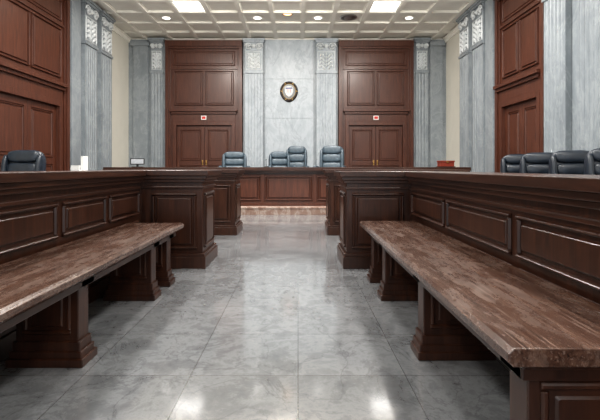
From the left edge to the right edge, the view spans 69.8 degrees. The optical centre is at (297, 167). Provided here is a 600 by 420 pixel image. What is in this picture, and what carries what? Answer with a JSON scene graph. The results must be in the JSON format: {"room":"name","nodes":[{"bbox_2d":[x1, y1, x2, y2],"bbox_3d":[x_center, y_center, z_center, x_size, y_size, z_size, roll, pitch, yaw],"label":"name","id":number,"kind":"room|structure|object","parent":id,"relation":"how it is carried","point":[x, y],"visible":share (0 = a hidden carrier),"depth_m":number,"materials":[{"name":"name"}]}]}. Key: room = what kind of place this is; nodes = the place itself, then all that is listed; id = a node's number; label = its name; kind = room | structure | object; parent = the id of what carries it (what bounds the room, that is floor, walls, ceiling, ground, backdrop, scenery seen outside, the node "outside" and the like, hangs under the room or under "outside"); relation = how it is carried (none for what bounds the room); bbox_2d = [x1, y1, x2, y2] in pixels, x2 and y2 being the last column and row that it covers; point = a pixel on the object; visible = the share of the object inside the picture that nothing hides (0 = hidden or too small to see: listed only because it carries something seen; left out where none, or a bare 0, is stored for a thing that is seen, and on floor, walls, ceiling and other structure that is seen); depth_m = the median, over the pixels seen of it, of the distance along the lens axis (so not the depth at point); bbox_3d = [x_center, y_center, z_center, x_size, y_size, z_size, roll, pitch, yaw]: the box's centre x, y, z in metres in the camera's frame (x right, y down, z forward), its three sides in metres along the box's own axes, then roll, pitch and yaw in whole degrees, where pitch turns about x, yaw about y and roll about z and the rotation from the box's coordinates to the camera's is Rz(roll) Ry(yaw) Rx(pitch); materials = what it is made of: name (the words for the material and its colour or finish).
{"room":"courtroom","nodes":[
{"label":"courtroom","id":0,"kind":"room"},
{"bbox_2d":[112,31,128,166],"bbox_3d":[-4.790,-1.380,4.250,0.200,4.460,15.500,0,0,0],"label":"wall","id":1,"kind":"structure","parent":0,"point":[120,47],"depth_m":11.36,"materials":[{"name":"beige paint"}]},
{"bbox_2d":[0,0,69,170],"bbox_3d":[-4.569,-1.330,7.350,0.239,4.360,2.360,0,0,0],"label":"wall paneling","id":2,"kind":"structure","parent":1,"relation":"attached to","point":[34,34],"depth_m":7.62,"materials":[{"name":"brown wood"}]},
{"bbox_2d":[0,92,55,170],"bbox_3d":[-4.624,-0.166,7.350,0.112,2.021,1.691,0,0,0],"label":"door","id":3,"kind":"structure","parent":2,"relation":"attached to","point":[25,124],"depth_m":7.35,"materials":[{"name":"brown wood"}]},
{"bbox_2d":[70,0,80,170],"bbox_3d":[-4.590,-1.355,9.450,0.199,4.410,1.800,0,0,0],"label":"cladding","id":4,"kind":"object","parent":1,"relation":"attached to","point":[75,5],"visible":0.19,"depth_m":8.68,"materials":[{"name":"grey stone"}]},
{"bbox_2d":[81,0,101,170],"bbox_3d":[-4.469,-1.355,9.275,0.160,4.410,0.670,0,0,0],"label":"fluted pilaster","id":5,"kind":"object","parent":4,"relation":"attached to","point":[90,10],"visible":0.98,"depth_m":9.17,"materials":[{"name":"grey stone"}]},
{"bbox_2d":[97,10,115,169],"bbox_3d":[-4.469,-1.355,10.025,0.160,4.410,0.670,0,0,0],"label":"fluted pilaster","id":6,"kind":"object","parent":4,"relation":"attached to","point":[105,22],"visible":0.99,"depth_m":9.91,"materials":[{"name":"grey stone"}]},
{"bbox_2d":[112,24,131,42],"bbox_3d":[-4.640,-3.530,4.250,0.100,0.120,15.500,0,0,0],"label":"trim","id":7,"kind":"structure","parent":1,"relation":"attached to","point":[116,29],"depth_m":11.28,"materials":[{"name":"paint"}]},
{"bbox_2d":[0,215,509,419],"bbox_3d":[-0.295,0.900,4.350,9.190,0.100,15.700,0,0,0],"label":"floor","id":8,"kind":"structure","parent":0,"point":[275,327],"depth_m":1.91,"materials":[{"name":"tile"}]},
{"bbox_2d":[0,150,45,171],"bbox_3d":[-3.360,0.314,5.062,0.620,1.071,0.624,0,0,0],"label":"leather office chair","id":9,"kind":"object","parent":8,"relation":"on","point":[17,160],"visible":0.25,"depth_m":5.22,"materials":[{"name":"black leather"}]},
{"bbox_2d":[0,223,183,367],"bbox_3d":[-1.085,0.635,1.800,0.420,0.430,3.000,0,0,0],"label":"wooden bench","id":10,"kind":"object","parent":8,"relation":"on","point":[44,294],"visible":1,"depth_m":1.85,"materials":[{"name":"brown wood"}]},
{"bbox_2d":[0,170,220,361],"bbox_3d":[-1.215,0.435,1.725,0.930,0.831,4.970,0,0,0],"label":"partition wall","id":11,"kind":"structure","parent":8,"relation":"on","point":[40,211],"depth_m":2.85,"materials":[{"name":"brown wood"}]},
{"bbox_2d":[114,169,244,234],"bbox_3d":[-1.600,0.435,5.700,1.720,0.830,0.620,0,0,0],"label":"railing","id":12,"kind":"object","parent":8,"relation":"on","point":[227,194],"visible":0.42,"depth_m":5.44,"materials":[{"name":"brown wood"}]},
{"bbox_2d":[241,206,325,214],"bbox_3d":[-0.250,0.775,9.075,7.060,0.150,2.650,0,0,0],"label":"dais","id":13,"kind":"object","parent":8,"relation":"on","point":[245,210],"visible":0.05,"depth_m":7.78,"materials":[{"name":"brown stone"}]},
{"bbox_2d":[218,152,249,166],"bbox_3d":[-1.369,0.168,9.261,0.680,1.062,0.623,0,0,-9],"label":"leather office chair","id":14,"kind":"object","parent":13,"relation":"on","point":[229,159],"visible":0.3,"depth_m":9.41,"materials":[{"name":"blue leather"}]},
{"bbox_2d":[268,151,295,166],"bbox_3d":[-0.372,0.168,9.210,0.600,1.062,0.623,0,0,-11],"label":"leather office chair","id":15,"kind":"object","parent":13,"relation":"on","point":[277,158],"visible":0.34,"depth_m":9.36,"materials":[{"name":"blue leather"}]},
{"bbox_2d":[103,167,470,205],"bbox_3d":[-0.200,0.342,8.245,6.720,0.714,0.790,0,0,0],"label":"bench","id":16,"kind":"object","parent":13,"relation":"on","point":[260,186],"visible":0.29,"depth_m":7.93,"materials":[{"name":"brown wood"}]},
{"bbox_2d":[130,158,144,166],"bbox_3d":[-3.102,-0.101,8.310,0.260,0.170,0.140,0,0,-11],"label":"computer monitor","id":17,"kind":"object","parent":16,"relation":"on","point":[133,161],"visible":0.87,"depth_m":8.29,"materials":[{"name":"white plastic"}]},
{"bbox_2d":[436,161,455,166],"bbox_3d":[2.850,-0.079,8.300,0.300,0.125,0.240,0,0,0],"label":"box","id":18,"kind":"object","parent":16,"relation":"on","point":[439,163],"visible":0.84,"depth_m":8.20,"materials":[{"name":"red wood"}]},
{"bbox_2d":[286,146,308,166],"bbox_3d":[-0.053,0.088,9.920,0.640,1.220,0.640,0,0,6],"label":"leather office chair","id":19,"kind":"object","parent":13,"relation":"on","point":[297,154],"visible":0.38,"depth_m":10.07,"materials":[{"name":"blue leather"}]},
{"bbox_2d":[313,146,345,166],"bbox_3d":[0.697,0.103,9.267,0.680,1.191,0.637,0,0,14],"label":"leather office chair","id":20,"kind":"object","parent":13,"relation":"on","point":[330,156],"visible":0.36,"depth_m":9.41,"materials":[{"name":"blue leather"}]},
{"bbox_2d":[314,38,338,165],"bbox_3d":[0.780,-1.355,11.859,0.660,4.410,0.160,0,0,0],"label":"fluted pilaster","id":21,"kind":"object","parent":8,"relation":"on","point":[326,72],"visible":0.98,"depth_m":11.85,"materials":[{"name":"grey stone"}]},
{"bbox_2d":[322,169,469,234],"bbox_3d":[1.250,0.435,5.700,1.820,0.830,0.620,0,0,0],"label":"railing","id":22,"kind":"object","parent":8,"relation":"on","point":[332,186],"visible":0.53,"depth_m":5.45,"materials":[{"name":"brown wood"}]},
{"bbox_2d":[334,171,599,304],"bbox_3d":[0.830,0.440,1.725,0.960,0.821,4.970,0,0,0],"label":"partition wall","id":23,"kind":"structure","parent":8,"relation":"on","point":[546,227],"depth_m":2.01,"materials":[{"name":"brown wood"}]},
{"bbox_2d":[360,221,599,419],"bbox_3d":[0.708,0.635,2.210,0.435,0.430,2.420,0,0,0],"label":"wooden bench","id":24,"kind":"object","parent":8,"relation":"on","point":[474,305],"visible":1,"depth_m":1.40,"materials":[{"name":"brown wood"}]},
{"bbox_2d":[500,154,524,172],"bbox_3d":[3.298,0.319,6.309,0.680,1.062,0.623,0,0,17],"label":"leather office chair","id":25,"kind":"object","parent":8,"relation":"on","point":[509,163],"visible":0.09,"depth_m":6.50,"materials":[{"name":"black leather"}]},
{"bbox_2d":[519,152,552,173],"bbox_3d":[3.221,0.319,5.608,0.680,1.062,0.623,0,0,20],"label":"leather office chair","id":26,"kind":"object","parent":8,"relation":"on","point":[536,162],"visible":0.18,"depth_m":5.79,"materials":[{"name":"black leather"}]},
{"bbox_2d":[548,150,588,174],"bbox_3d":[3.228,0.319,4.909,0.680,1.062,0.623,0,0,17],"label":"leather office chair","id":27,"kind":"object","parent":8,"relation":"on","point":[565,161],"visible":0.21,"depth_m":5.08,"materials":[{"name":"black leather"}]},
{"bbox_2d":[584,148,599,174],"bbox_3d":[3.181,0.319,4.208,0.680,1.062,0.623,0,0,20],"label":"leather office chair","id":28,"kind":"object","parent":8,"relation":"on","point":[592,158],"visible":0.27,"depth_m":4.42,"materials":[{"name":"black leather"}]},
{"bbox_3d":[-3.600,0.470,6.950,1.400,0.760,0.700,0,0,0],"label":"table","id":29,"kind":"object","parent":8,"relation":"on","visible":0},
{"bbox_2d":[70,156,87,170],"bbox_3d":[-3.510,-0.051,6.900,0.180,0.279,0.200,0,0,0],"label":"stack","id":30,"kind":"object","parent":29,"relation":"on","point":[84,159],"visible":0.71,"depth_m":6.85,"materials":[{"name":"white paper"}]},
{"bbox_2d":[92,0,476,38],"bbox_3d":[-0.295,-3.663,4.350,9.190,0.195,15.700,0,0,0],"label":"ceiling","id":31,"kind":"structure","parent":0,"point":[223,19],"depth_m":10.38,"materials":[{"name":"paint"}]},
{"bbox_2d":[160,15,171,19],"bbox_3d":[-3.145,-3.592,10.275,0.280,0.033,0.280,0,0,0],"label":"recessed light","id":32,"kind":"object","parent":31,"relation":"in","point":[166,17],"depth_m":10.23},
{"bbox_2d":[172,2,205,11],"bbox_3d":[-2.420,-3.594,9.550,0.620,0.029,0.620,0,0,0],"label":"panel light","id":33,"kind":"object","parent":31,"relation":"in","point":[180,6],"depth_m":9.56,"materials":[{"name":"white plastic"}]},
{"bbox_2d":[252,15,262,19],"bbox_3d":[-0.970,-3.592,10.275,0.280,0.033,0.280,0,0,0],"label":"recessed light","id":34,"kind":"object","parent":31,"relation":"in","point":[256,17],"depth_m":10.23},
{"bbox_2d":[312,15,323,19],"bbox_3d":[0.480,-3.592,10.275,0.280,0.033,0.280,0,0,0],"label":"recessed light","id":35,"kind":"object","parent":31,"relation":"in","point":[316,17],"depth_m":10.23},
{"bbox_2d":[340,14,356,20],"bbox_3d":[1.205,-3.592,10.275,0.410,0.024,0.410,0,0,0],"label":"ceiling air vent","id":36,"kind":"object","parent":31,"relation":"in","point":[347,17],"depth_m":10.24,"materials":[{"name":"brown metal"}]},
{"bbox_2d":[369,2,401,11],"bbox_3d":[1.930,-3.594,9.550,0.620,0.029,0.620,0,0,0],"label":"panel light","id":37,"kind":"object","parent":31,"relation":"in","point":[376,6],"depth_m":9.56,"materials":[{"name":"white plastic"}]},
{"bbox_2d":[403,15,414,19],"bbox_3d":[2.655,-3.592,10.275,0.280,0.033,0.280,0,0,0],"label":"recessed light","id":38,"kind":"object","parent":31,"relation":"in","point":[408,17],"depth_m":10.23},
{"bbox_2d":[446,31,459,166],"bbox_3d":[4.200,-1.380,4.250,0.200,4.460,15.500,0,0,0],"label":"wall","id":39,"kind":"structure","parent":0,"point":[453,45],"depth_m":11.34,"materials":[{"name":"beige paint"}]},
{"bbox_2d":[443,24,458,42],"bbox_3d":[4.050,-3.530,4.250,0.100,0.120,15.500,0,0,0],"label":"trim","id":40,"kind":"structure","parent":39,"relation":"attached to","point":[454,31],"depth_m":11.31,"materials":[{"name":"paint"}]},
{"bbox_2d":[485,0,494,172],"bbox_3d":[3.999,-1.355,9.485,0.199,4.410,1.730,0,0,0],"label":"cladding","id":41,"kind":"object","parent":39,"relation":"attached to","point":[489,4],"visible":0.2,"depth_m":8.76,"materials":[{"name":"grey stone"}]},
{"bbox_2d":[456,10,471,171],"bbox_3d":[3.879,-1.355,10.025,0.160,4.410,0.670,0,0,0],"label":"fluted pilaster","id":42,"kind":"object","parent":41,"relation":"attached to","point":[464,21],"visible":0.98,"depth_m":9.88,"materials":[{"name":"grey stone"}]},
{"bbox_2d":[468,0,486,171],"bbox_3d":[3.879,-1.355,9.275,0.160,4.410,0.670,0,0,0],"label":"fluted pilaster","id":43,"kind":"object","parent":41,"relation":"attached to","point":[477,10],"visible":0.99,"depth_m":9.22,"materials":[{"name":"grey stone"}]},
{"bbox_2d":[493,0,543,172],"bbox_3d":[3.979,-1.330,7.750,0.239,4.360,1.700,0,0,0],"label":"wall paneling","id":44,"kind":"structure","parent":39,"relation":"attached to","point":[519,24],"depth_m":7.77,"materials":[{"name":"brown wood"}]},
{"bbox_2d":[505,99,535,155],"bbox_3d":[4.034,-0.166,7.750,0.112,2.021,1.216,0,0,0],"label":"door","id":45,"kind":"structure","parent":44,"relation":"attached to","point":[520,119],"depth_m":7.75,"materials":[{"name":"brown wood"}]},
{"bbox_2d":[572,0,576,149],"bbox_3d":[3.999,-1.355,5.940,0.199,4.410,1.880,0,0,0],"label":"cladding","id":46,"kind":"object","parent":39,"relation":"attached to","point":[574,2],"visible":0.02,"depth_m":6.16,"materials":[{"name":"grey stone"}]},
{"bbox_2d":[541,0,571,152],"bbox_3d":[3.879,-1.355,6.495,0.160,4.410,0.670,0,0,0],"label":"fluted pilaster","id":47,"kind":"object","parent":46,"relation":"attached to","point":[557,13],"visible":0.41,"depth_m":6.42,"materials":[{"name":"grey stone"}]},
{"bbox_2d":[577,0,599,150],"bbox_3d":[3.879,-1.355,5.695,0.160,4.410,0.670,0,0,0],"label":"fluted pilaster","id":48,"kind":"object","parent":46,"relation":"attached to","point":[588,11],"visible":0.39,"depth_m":5.73,"materials":[{"name":"grey stone"}]},
{"bbox_3d":[-0.295,-1.380,12.100,9.190,4.460,0.200,0,0,0],"label":"wall","id":49,"kind":"structure","parent":0,"visible":0},
{"bbox_2d":[129,39,164,166],"bbox_3d":[-4.184,-1.355,11.899,1.009,4.410,0.199,0,0,0],"label":"cladding","id":50,"kind":"object","parent":49,"relation":"attached to","point":[139,49],"visible":0.44,"depth_m":11.86,"materials":[{"name":"grey stone"}]},
{"bbox_2d":[147,38,165,166],"bbox_3d":[-3.885,-1.355,11.819,0.450,4.410,0.160,0,0,0],"label":"fluted pilaster","id":51,"kind":"object","parent":50,"relation":"attached to","point":[157,44],"visible":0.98,"depth_m":11.81,"materials":[{"name":"grey stone"}]},
{"bbox_2d":[165,40,242,166],"bbox_3d":[-2.598,-1.330,11.880,2.115,4.360,0.239,0,0,0],"label":"wall paneling","id":52,"kind":"structure","parent":49,"relation":"attached to","point":[203,77],"depth_m":11.87,"materials":[{"name":"brown wood"}]},
{"bbox_2d":[177,126,230,166],"bbox_3d":[-2.598,-0.166,11.934,1.515,2.021,0.112,0,0,0],"label":"door","id":53,"kind":"structure","parent":52,"relation":"attached to","point":[197,146],"depth_m":11.94,"materials":[{"name":"brown wood"}]},
{"bbox_2d":[132,38,442,41],"bbox_3d":[-0.295,-3.530,11.950,8.790,0.120,0.100,0,0,0],"label":"trim","id":54,"kind":"structure","parent":49,"relation":"attached to","point":[132,38],"depth_m":11.91,"materials":[{"name":"paint"}]},
{"bbox_2d":[243,40,337,166],"bbox_3d":[-0.210,-1.355,11.957,2.640,4.410,0.084,0,0,0],"label":"cladding","id":55,"kind":"object","parent":49,"relation":"attached to","point":[285,124],"visible":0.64,"depth_m":11.91,"materials":[{"name":"white stone"}]},
{"bbox_2d":[242,38,264,166],"bbox_3d":[-1.220,-1.355,11.859,0.620,4.410,0.160,0,0,0],"label":"fluted pilaster","id":56,"kind":"object","parent":55,"relation":"attached to","point":[253,72],"visible":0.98,"depth_m":11.85,"materials":[{"name":"grey stone"}]},
{"bbox_2d":[280,81,297,101],"bbox_3d":[-0.250,-2.109,11.877,0.498,0.578,0.071,0,0,0],"label":"seal","id":57,"kind":"object","parent":55,"relation":"attached to","point":[288,90],"visible":1,"depth_m":11.87,"materials":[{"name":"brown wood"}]},
{"bbox_2d":[338,40,413,166],"bbox_3d":[2.150,-1.330,11.880,2.060,4.360,0.239,0,0,0],"label":"wall paneling","id":58,"kind":"structure","parent":49,"relation":"attached to","point":[376,77],"depth_m":11.87,"materials":[{"name":"brown wood"}]},
{"bbox_2d":[349,126,401,166],"bbox_3d":[2.150,-0.166,11.934,1.475,2.021,0.112,0,0,0],"label":"door","id":59,"kind":"structure","parent":58,"relation":"attached to","point":[369,146],"depth_m":11.94,"materials":[{"name":"brown wood"}]},
{"bbox_2d":[414,39,445,166],"bbox_3d":[3.650,-1.355,11.899,0.899,4.410,0.199,0,0,0],"label":"cladding","id":60,"kind":"object","parent":49,"relation":"attached to","point":[437,47],"visible":0.52,"depth_m":11.86,"materials":[{"name":"grey stone"}]},
{"bbox_2d":[413,38,430,166],"bbox_3d":[3.410,-1.355,11.819,0.460,4.410,0.160,0,0,0],"label":"fluted pilaster","id":61,"kind":"object","parent":60,"relation":"attached to","point":[421,72],"visible":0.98,"depth_m":11.81,"materials":[{"name":"grey stone"}]}
]}

